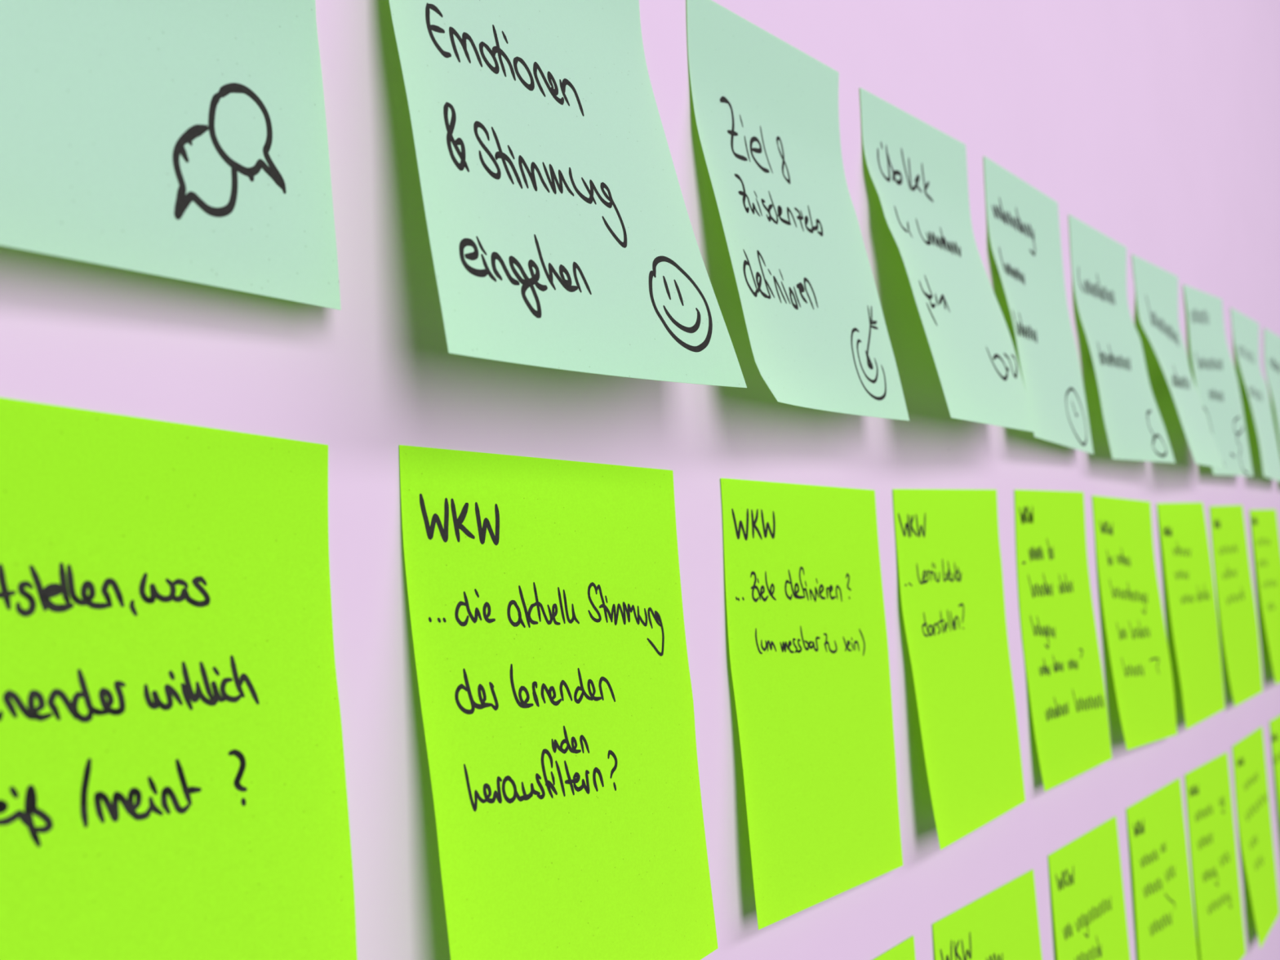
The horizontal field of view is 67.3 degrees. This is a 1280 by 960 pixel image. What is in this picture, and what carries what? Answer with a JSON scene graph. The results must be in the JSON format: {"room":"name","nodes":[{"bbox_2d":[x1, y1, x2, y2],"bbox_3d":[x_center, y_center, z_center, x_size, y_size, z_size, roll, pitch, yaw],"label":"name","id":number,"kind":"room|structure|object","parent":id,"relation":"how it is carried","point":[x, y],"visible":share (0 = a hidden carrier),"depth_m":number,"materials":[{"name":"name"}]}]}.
{"room":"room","nodes":[
{"label":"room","id":0,"kind":"room"},
{"bbox_2d":[0,0,1279,959],"bbox_3d":[1.216,0.141,1.605,0.120,2.800,8.000,-6,-6,44],"label":"wall","id":1,"kind":"structure","parent":0,"point":[1153,125],"depth_m":0.36,"materials":[{"name":"pink paint"}]},
{"bbox_2d":[0,0,341,310],"bbox_3d":[-0.109,-0.114,0.191,0.016,0.148,0.103,-6,-6,44],"label":"sticky note","id":2,"kind":"object","parent":1,"relation":"attached to","point":[181,140],"visible":1,"depth_m":0.20,"materials":[{"name":"green paper"}]},
{"bbox_2d":[0,397,357,959],"bbox_3d":[-0.102,0.061,0.179,0.015,0.159,0.102,-6,-6,44],"label":"sticky note","id":3,"kind":"object","parent":1,"relation":"attached to","point":[173,778],"visible":1,"depth_m":0.19,"materials":[{"name":"paper"}]},
{"bbox_2d":[399,444,718,959],"bbox_3d":[-0.014,0.067,0.261,0.025,0.150,0.101,-6,-6,44],"label":"sticky note","id":4,"kind":"object","parent":1,"relation":"attached to","point":[545,599],"visible":1,"depth_m":0.26,"materials":[{"name":"paper"}]},
{"bbox_2d":[388,0,746,387],"bbox_3d":[-0.020,-0.100,0.263,0.039,0.152,0.101,-6,-6,44],"label":"sticky note","id":5,"kind":"object","parent":1,"relation":"attached to","point":[562,236],"visible":1,"depth_m":0.26,"materials":[{"name":"green paper"}]},
{"bbox_2d":[686,0,909,421],"bbox_3d":[0.063,-0.098,0.352,0.032,0.153,0.098,-6,-6,44],"label":"sticky note","id":6,"kind":"object","parent":1,"relation":"attached to","point":[766,109],"visible":1,"depth_m":0.35,"materials":[{"name":"green paper"}]},
{"bbox_2d":[720,478,902,929],"bbox_3d":[0.068,0.076,0.354,0.009,0.152,0.100,-6,-6,44],"label":"sticky note","id":7,"kind":"object","parent":1,"relation":"attached to","point":[806,626],"visible":1,"depth_m":0.35,"materials":[{"name":"paper"}]},
{"bbox_2d":[873,935,915,959],"bbox_3d":[0.080,0.260,0.350,0.004,0.152,0.102,-6,-6,44],"label":"sticky note","id":8,"kind":"object","parent":1,"relation":"attached to","point":[905,950],"visible":1,"depth_m":0.39,"materials":[{"name":"paper"}]},
{"bbox_2d":[859,87,1035,431],"bbox_3d":[0.144,-0.097,0.433,0.034,0.152,0.102,-6,-6,44],"label":"sticky note","id":9,"kind":"object","parent":1,"relation":"attached to","point":[918,171],"visible":1,"depth_m":0.43,"materials":[{"name":"green paper"}]},
{"bbox_2d":[893,488,1025,849],"bbox_3d":[0.150,0.078,0.434,0.013,0.152,0.102,-6,-6,44],"label":"sticky note","id":10,"kind":"object","parent":1,"relation":"attached to","point":[948,553],"visible":1,"depth_m":0.43,"materials":[{"name":"paper"}]},
{"bbox_2d":[932,869,1042,959],"bbox_3d":[0.164,0.266,0.432,0.006,0.154,0.102,-6,-6,44],"label":"sticky note","id":11,"kind":"object","parent":1,"relation":"attached to","point":[1002,924],"visible":1,"depth_m":0.44,"materials":[{"name":"paper"}]},
{"bbox_2d":[983,155,1093,454],"bbox_3d":[0.221,-0.092,0.522,0.017,0.152,0.100,-6,-6,44],"label":"sticky note","id":12,"kind":"object","parent":1,"relation":"attached to","point":[1024,223],"visible":1,"depth_m":0.52,"materials":[{"name":"green paper"}]},
{"bbox_2d":[1014,489,1111,791],"bbox_3d":[0.230,0.081,0.520,0.006,0.153,0.098,-6,-6,44],"label":"sticky note","id":13,"kind":"object","parent":1,"relation":"attached to","point":[1062,658],"visible":1,"depth_m":0.52,"materials":[{"name":"paper"}]},
{"bbox_2d":[1048,816,1130,959],"bbox_3d":[0.247,0.269,0.518,0.005,0.152,0.098,-6,-6,44],"label":"sticky note","id":14,"kind":"object","parent":1,"relation":"attached to","point":[1087,892],"visible":1,"depth_m":0.52,"materials":[{"name":"paper"}]},
{"bbox_2d":[1068,213,1175,462],"bbox_3d":[0.305,-0.085,0.605,0.021,0.151,0.108,-6,-6,44],"label":"sticky note","id":15,"kind":"object","parent":1,"relation":"attached to","point":[1135,430],"visible":1,"depth_m":0.60,"materials":[{"name":"green paper"}]},
{"bbox_2d":[1092,495,1177,750],"bbox_3d":[0.312,0.088,0.601,0.010,0.155,0.106,-6,-6,44],"label":"sticky note","id":16,"kind":"object","parent":1,"relation":"attached to","point":[1135,626],"visible":1,"depth_m":0.60,"materials":[{"name":"paper"}]},
{"bbox_2d":[1126,777,1198,959],"bbox_3d":[0.330,0.274,0.602,0.004,0.152,0.105,-6,-6,44],"label":"sticky note","id":17,"kind":"object","parent":1,"relation":"attached to","point":[1166,924],"visible":1,"depth_m":0.60,"materials":[{"name":"paper"}]},
{"bbox_2d":[1132,253,1225,469],"bbox_3d":[0.386,-0.083,0.680,0.029,0.151,0.111,-6,-6,44],"label":"sticky note","id":18,"kind":"object","parent":1,"relation":"attached to","point":[1156,288],"visible":1,"depth_m":0.68,"materials":[{"name":"green paper"}]},
{"bbox_2d":[1157,502,1225,729],"bbox_3d":[0.397,0.092,0.688,0.008,0.155,0.110,-6,-6,44],"label":"sticky note","id":19,"kind":"object","parent":1,"relation":"attached to","point":[1183,527],"visible":1,"depth_m":0.69,"materials":[{"name":"paper"}]},
{"bbox_2d":[1184,751,1245,959],"bbox_3d":[0.412,0.279,0.686,0.002,0.152,0.106,-6,-6,44],"label":"sticky note","id":20,"kind":"object","parent":1,"relation":"attached to","point":[1216,886],"visible":1,"depth_m":0.69,"materials":[{"name":"paper"}]},
{"bbox_2d":[1182,284,1253,475],"bbox_3d":[0.467,-0.080,0.773,0.013,0.156,0.116,-6,-6,44],"label":"sticky note","id":21,"kind":"object","parent":1,"relation":"attached to","point":[1216,382],"visible":0.93,"depth_m":0.77,"materials":[{"name":"green paper"}]},
{"bbox_2d":[1209,504,1262,706],"bbox_3d":[0.483,0.097,0.775,0.006,0.157,0.100,-6,-6,44],"label":"sticky note","id":22,"kind":"object","parent":1,"relation":"attached to","point":[1236,601],"visible":1,"depth_m":0.77,"materials":[{"name":"paper"}]},
{"bbox_2d":[1231,307,1279,481],"bbox_3d":[0.562,-0.075,0.869,0.014,0.154,0.108,-6,-6,44],"label":"sticky note","id":23,"kind":"object","parent":1,"relation":"attached to","point":[1246,332],"visible":1,"depth_m":0.87,"materials":[{"name":"green paper"}]},
{"bbox_2d":[1232,726,1279,948],"bbox_3d":[0.495,0.281,0.766,0.008,0.152,0.096,-6,-6,44],"label":"sticky note","id":24,"kind":"object","parent":1,"relation":"attached to","point":[1252,799],"visible":1,"depth_m":0.77,"materials":[{"name":"paper"}]},
{"bbox_2d":[1249,509,1279,684],"bbox_3d":[0.570,0.102,0.861,0.009,0.153,0.098,-6,-6,44],"label":"sticky note","id":25,"kind":"object","parent":1,"relation":"attached to","point":[1265,534],"visible":1,"depth_m":0.85,"materials":[{"name":"paper"}]},
{"bbox_2d":[1264,328,1279,438],"bbox_3d":[0.642,-0.069,0.953,0.008,0.154,0.114,-6,-6,44],"label":"sticky note","id":26,"kind":"object","parent":1,"relation":"attached to","point":[1272,341],"visible":1,"depth_m":0.94,"materials":[{"name":"green paper"}]},
{"bbox_2d":[1269,715,1279,810],"bbox_3d":[0.583,0.285,0.855,0.008,0.152,0.104,-6,-6,44],"label":"sticky note","id":27,"kind":"object","parent":1,"relation":"attached to","point":[1275,723],"visible":1,"depth_m":0.83,"materials":[{"name":"paper"}]}
]}

